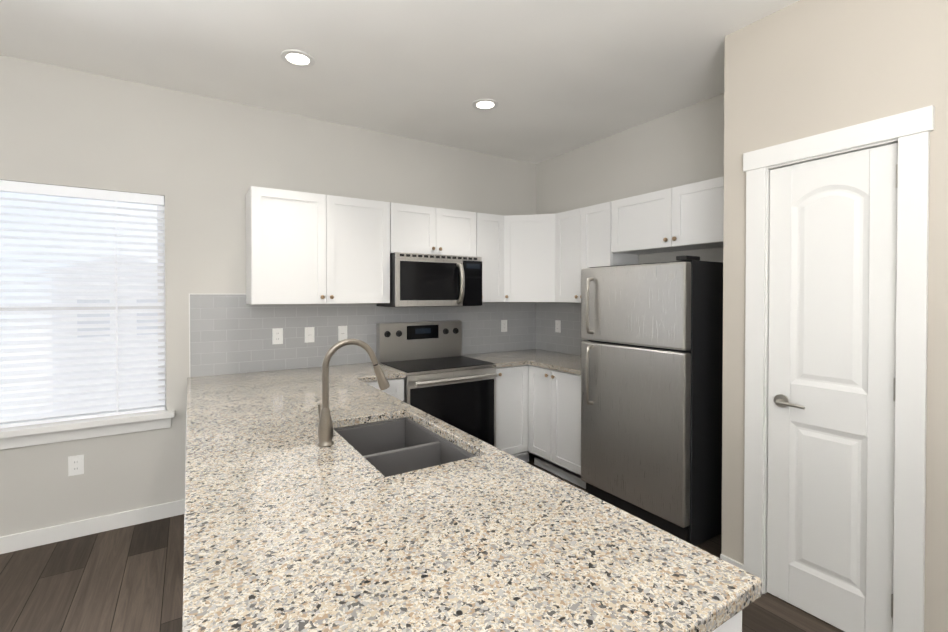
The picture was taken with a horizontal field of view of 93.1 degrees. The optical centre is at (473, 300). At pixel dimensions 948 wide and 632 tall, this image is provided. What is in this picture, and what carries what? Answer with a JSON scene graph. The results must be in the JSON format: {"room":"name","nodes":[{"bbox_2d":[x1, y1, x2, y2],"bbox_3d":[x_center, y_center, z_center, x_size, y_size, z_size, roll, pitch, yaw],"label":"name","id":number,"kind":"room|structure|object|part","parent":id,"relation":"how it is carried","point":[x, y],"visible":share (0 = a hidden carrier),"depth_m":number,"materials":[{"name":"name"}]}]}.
{"room":"kitchen","nodes":[
{"label":"kitchen","id":0,"kind":"room"},
{"bbox_2d":[0,55,535,536],"bbox_3d":[-1.322,0.017,3.412,4.794,2.780,0.120,0,1,-32],"label":"wall","id":1,"kind":"structure","parent":0,"point":[221,157],"depth_m":2.94,"materials":[{"name":"paint"}]},
{"bbox_2d":[68,455,83,475],"bbox_3d":[-2.373,0.985,2.678,0.070,0.115,0.008,0,1,-32],"label":"electrical outlet","id":2,"kind":"object","parent":1,"relation":"attached to","point":[75,465],"visible":1,"depth_m":2.68,"materials":[{"name":"white plastic"}]},
{"bbox_2d":[0,408,174,449],"bbox_3d":[-2.669,0.777,2.522,1.646,0.110,0.190,0,1,-32],"label":"window sill","id":3,"kind":"structure","parent":1,"relation":"on","point":[33,435],"depth_m":2.67,"materials":[{"name":"white wood"}]},
{"bbox_2d":[0,499,184,553],"bbox_3d":[-3.252,1.374,2.120,3.775,0.095,0.014,0,1,-32],"label":"baseboard","id":4,"kind":"structure","parent":1,"relation":"attached to","point":[39,537],"depth_m":2.70,"materials":[{"name":"white wood"}]},
{"bbox_2d":[246,186,389,304],"bbox_3d":[-1.108,-0.357,3.255,0.944,0.762,0.349,0,1,-32],"label":"upper cabinet","id":5,"kind":"object","parent":1,"relation":"attached to","point":[307,248],"visible":1,"depth_m":3.10,"materials":[{"name":"white wood"}]},
{"bbox_2d":[189,294,535,376],"bbox_3d":[-0.631,0.225,3.776,2.982,0.555,0.008,0,1,-32],"label":"tile backsplash","id":6,"kind":"structure","parent":1,"relation":"attached to","point":[230,333],"depth_m":3.37,"materials":[{"name":"white tile"}]},
{"bbox_2d":[272,328,282,343],"bbox_3d":[-1.426,0.262,3.262,0.070,0.115,0.008,0,1,-32],"label":"electrical outlet","id":7,"kind":"object","parent":6,"relation":"attached to","point":[277,335],"visible":1,"depth_m":3.26,"materials":[{"name":"white plastic"}]},
{"bbox_2d":[305,327,313,342],"bbox_3d":[-1.238,0.260,3.382,0.070,0.115,0.008,0,1,-32],"label":"electrical outlet","id":8,"kind":"object","parent":6,"relation":"attached to","point":[309,334],"visible":1,"depth_m":3.38,"materials":[{"name":"white plastic"}]},
{"bbox_2d":[338,326,346,340],"bbox_3d":[-1.027,0.259,3.516,0.070,0.115,0.008,0,1,-32],"label":"electrical outlet","id":9,"kind":"object","parent":6,"relation":"attached to","point":[342,332],"visible":0.94,"depth_m":3.51,"materials":[{"name":"white plastic"}]},
{"bbox_2d":[501,320,506,331],"bbox_3d":[0.293,0.249,4.356,0.070,0.115,0.008,0,1,-32],"label":"electrical outlet","id":10,"kind":"object","parent":6,"relation":"attached to","point":[503,325],"visible":1,"depth_m":4.35,"materials":[{"name":"white plastic"}]},
{"bbox_2d":[390,202,475,256],"bbox_3d":[-0.383,-0.554,3.714,0.770,0.379,0.349,0,1,-32],"label":"upper cabinet","id":11,"kind":"object","parent":1,"relation":"attached to","point":[425,230],"visible":0.85,"depth_m":3.57,"materials":[{"name":"white wood"}]},
{"bbox_2d":[377,252,481,306],"bbox_3d":[-0.342,-0.155,3.654,0.758,0.406,0.499,0,1,-32],"label":"over-the-range microwave","id":12,"kind":"object","parent":11,"relation":"attached to","point":[425,280],"visible":1,"depth_m":3.48,"materials":[{"name":"silver metal"}]},
{"bbox_2d":[476,212,503,301],"bbox_3d":[0.069,-0.366,4.003,0.294,0.762,0.349,0,1,-32],"label":"upper cabinet","id":13,"kind":"object","parent":1,"relation":"attached to","point":[490,239],"visible":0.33,"depth_m":3.89,"materials":[{"name":"white wood"}]},
{"bbox_2d":[504,214,554,301],"bbox_3d":[0.529,-0.367,4.125,0.642,0.762,0.637,0,1,-32],"label":"upper cabinet","id":14,"kind":"object","parent":1,"relation":"attached to","point":[529,258],"visible":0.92,"depth_m":3.92,"materials":[{"name":"white wood"}]},
{"bbox_2d":[0,0,798,163],"bbox_3d":[-0.302,-1.384,-0.044,6.764,0.100,7.020,0,1,-32],"label":"ceiling","id":15,"kind":"structure","parent":0,"point":[553,78],"depth_m":2.50,"materials":[{"name":"paint"}]},
{"bbox_2d":[281,49,314,66],"bbox_3d":[-0.991,-1.359,2.528,0.180,0.006,0.180,0,1,-32],"label":"recessed light","id":16,"kind":"object","parent":15,"relation":"in","point":[297,58],"visible":1,"depth_m":2.53,"materials":[{"name":"white"}]},
{"bbox_2d":[472,99,497,109],"bbox_3d":[0.079,-1.366,3.137,0.180,0.006,0.180,0,1,-32],"label":"recessed light","id":17,"kind":"object","parent":15,"relation":"in","point":[484,104],"visible":1,"depth_m":3.14,"materials":[{"name":"white plastic"}]},
{"bbox_2d":[0,454,844,631],"bbox_3d":[-0.302,1.495,-0.012,6.764,0.100,7.020,0,1,-32],"label":"floor","id":18,"kind":"structure","parent":0,"point":[127,579],"depth_m":2.21,"materials":[{"name":"brown wood"}]},
{"bbox_2d":[365,378,403,401],"bbox_3d":[-0.809,0.976,3.322,0.380,0.864,0.591,0,1,-32],"label":"base cabinet","id":19,"kind":"object","parent":18,"relation":"on","point":[395,389],"depth_m":3.14,"materials":[{"name":"white wood"}]},
{"bbox_2d":[376,320,496,446],"bbox_3d":[-0.291,0.796,3.584,0.766,1.218,0.680,0,1,-32],"label":"range","id":20,"kind":"object","parent":18,"relation":"on","point":[445,380],"visible":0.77,"depth_m":3.50,"materials":[{"name":"silver metal"}]},
{"bbox_2d":[496,365,535,464],"bbox_3d":[0.183,0.969,3.964,0.424,0.864,0.571,0,1,-32],"label":"base cabinet","id":21,"kind":"object","parent":18,"relation":"on","point":[515,385],"depth_m":3.71,"materials":[{"name":"white wood"}]},
{"bbox_2d":[462,349,580,374],"bbox_3d":[0.582,0.520,3.798,0.930,0.035,1.279,0,1,-32],"label":"countertop","id":22,"kind":"structure","parent":21,"relation":"on","point":[562,362],"depth_m":3.81,"materials":[{"name":"stone"}]},
{"bbox_2d":[552,370,585,488],"bbox_3d":[0.976,0.974,3.500,0.584,0.864,0.336,0,1,-32],"label":"base cabinet","id":23,"kind":"object","parent":18,"relation":"on","point":[566,387],"depth_m":3.41,"materials":[{"name":"white wood"}]},
{"bbox_2d":[581,255,722,545],"bbox_3d":[1.209,0.580,2.953,0.758,1.665,0.777,0,1,-32],"label":"refrigerator","id":24,"kind":"object","parent":18,"relation":"on","point":[705,351],"depth_m":2.64,"materials":[{"name":"grey metal"}]},
{"bbox_3d":[0.927,0.276,2.750,0.068,0.860,0.615,0,1,-32],"label":"refrigerator handle","id":25,"kind":"part","parent":24,"relation":"part of","materials":[{"name":"silver metal"}]},
{"bbox_3d":[0.972,0.519,2.803,0.066,1.470,0.775,0,1,-32],"label":"refrigerator door","id":26,"kind":"part","parent":24,"relation":"part of","materials":[{"name":"silver metal"}]},
{"bbox_2d":[712,610,741,631],"bbox_3d":[0.068,1.002,1.036,0.620,0.864,0.762,0,1,-32],"label":"base cabinet","id":27,"kind":"object","parent":18,"relation":"on","point":[734,624],"depth_m":0.85,"materials":[{"name":"white wood"}]},
{"bbox_2d":[182,362,761,631],"bbox_3d":[-0.523,0.540,2.015,1.297,0.035,3.101,0,1,-32],"label":"countertop","id":28,"kind":"structure","parent":27,"relation":"on","point":[290,525],"depth_m":1.00,"materials":[{"name":"stone"}]},
{"bbox_2d":[317,339,389,446],"bbox_3d":[-0.459,0.334,1.710,0.276,0.382,0.093,0,1,-32],"label":"faucet","id":29,"kind":"object","parent":28,"relation":"on","point":[325,430],"visible":1,"depth_m":1.63,"materials":[{"name":"silver metal"}]},
{"bbox_2d":[334,417,475,476],"bbox_3d":[-0.294,0.669,1.742,0.394,0.215,0.715,0,1,-32],"label":"sink","id":30,"kind":"object","parent":28,"relation":"in","point":[387,448],"visible":0.25,"depth_m":1.94,"materials":[{"name":"grey metal"}]},
{"bbox_2d":[536,93,723,263],"bbox_3d":[2.534,0.036,1.704,0.120,2.780,6.900,0,1,-32],"label":"wall","id":31,"kind":"structure","parent":0,"point":[683,146],"depth_m":3.48,"materials":[{"name":"paint"}]},
{"bbox_2d":[536,302,587,354],"bbox_3d":[0.974,0.225,4.039,0.007,0.549,1.272,0,1,-32],"label":"tile backsplash","id":32,"kind":"structure","parent":31,"relation":"attached to","point":[568,339],"depth_m":4.28,"materials":[{"name":"grey tile"}]},
{"bbox_2d":[555,320,560,332],"bbox_3d":[0.802,0.250,4.295,0.008,0.115,0.070,0,1,-32],"label":"electrical outlet","id":33,"kind":"object","parent":32,"relation":"attached to","point":[557,325],"visible":1,"depth_m":4.29,"materials":[{"name":"white plastic"}]},
{"bbox_2d":[555,201,637,302],"bbox_3d":[0.982,-0.362,3.687,0.349,0.762,0.606,0,1,-32],"label":"upper cabinet","id":34,"kind":"object","parent":31,"relation":"attached to","point":[582,237],"visible":0.62,"depth_m":3.62,"materials":[{"name":"white wood"}]},
{"bbox_2d":[611,176,723,254],"bbox_3d":[1.413,-0.543,3.006,0.349,0.385,0.996,0,1,-32],"label":"upper cabinet","id":35,"kind":"object","parent":31,"relation":"attached to","point":[684,217],"visible":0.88,"depth_m":2.94,"materials":[{"name":"white wood"}]},
{"bbox_2d":[721,27,744,562],"bbox_3d":[1.594,0.028,2.464,0.649,2.780,0.100,0,1,-32],"label":"wall","id":36,"kind":"structure","parent":0,"point":[734,94],"depth_m":2.29,"materials":[{"name":"paint"}]},
{"bbox_2d":[765,0,947,631],"bbox_3d":[2.602,0.051,0.368,0.100,2.780,4.332,0,1,-32],"label":"wall","id":37,"kind":"structure","parent":0,"point":[831,65],"depth_m":1.76,"materials":[{"name":"paint"}]},
{"bbox_2d":[767,143,897,631],"bbox_3d":[1.533,0.397,1.959,0.096,2.037,0.470,0,1,-32],"label":"pantry door","id":38,"kind":"structure","parent":37,"relation":"in","point":[832,363],"depth_m":1.94,"materials":[{"name":"white wood"}]},
{"bbox_2d":[743,105,934,631],"bbox_3d":[1.563,0.350,1.982,0.126,2.146,0.670,0,1,-32],"label":"door frame","id":39,"kind":"structure","parent":37,"relation":"attached to","point":[911,130],"depth_m":1.74,"materials":[{"name":"white wood"}]},
{"bbox_3d":[-4.176,0.037,1.597,1.970,2.780,0.120,0,1,-32],"label":"wall","id":40,"kind":"structure","parent":0,"visible":0},
{"bbox_2d":[0,192,165,423],"bbox_3d":[-2.706,0.024,2.572,1.554,1.393,0.048,0,1,-32],"label":"window","id":41,"kind":"structure","parent":40,"relation":"in","point":[52,271],"depth_m":2.77,"materials":[{"name":"white glass"}]},
{"bbox_2d":[0,180,164,427],"bbox_3d":[-2.674,0.024,2.521,1.548,1.390,0.056,0,1,-32],"label":"window blinds","id":42,"kind":"object","parent":41,"relation":"attached to","point":[65,191],"visible":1,"depth_m":2.71,"materials":[{"name":"white plastic"}]},
{"label":"outside","id":43,"kind":"structure","parent":0,"visible":0},
{"bbox_2d":[0,192,156,416],"bbox_3d":[-2.776,0.023,2.682,2.756,2.395,0.010,0,1,-32],"label":"sky","id":44,"kind":"structure","parent":43,"point":[67,207],"depth_m":2.76,"materials":[{"name":"white"}]},
{"bbox_2d":[40,253,157,411],"bbox_3d":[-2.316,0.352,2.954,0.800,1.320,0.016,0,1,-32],"label":"building","id":45,"kind":"structure","parent":43,"point":[105,301],"depth_m":2.90,"materials":[{"name":"grey"}]}
]}

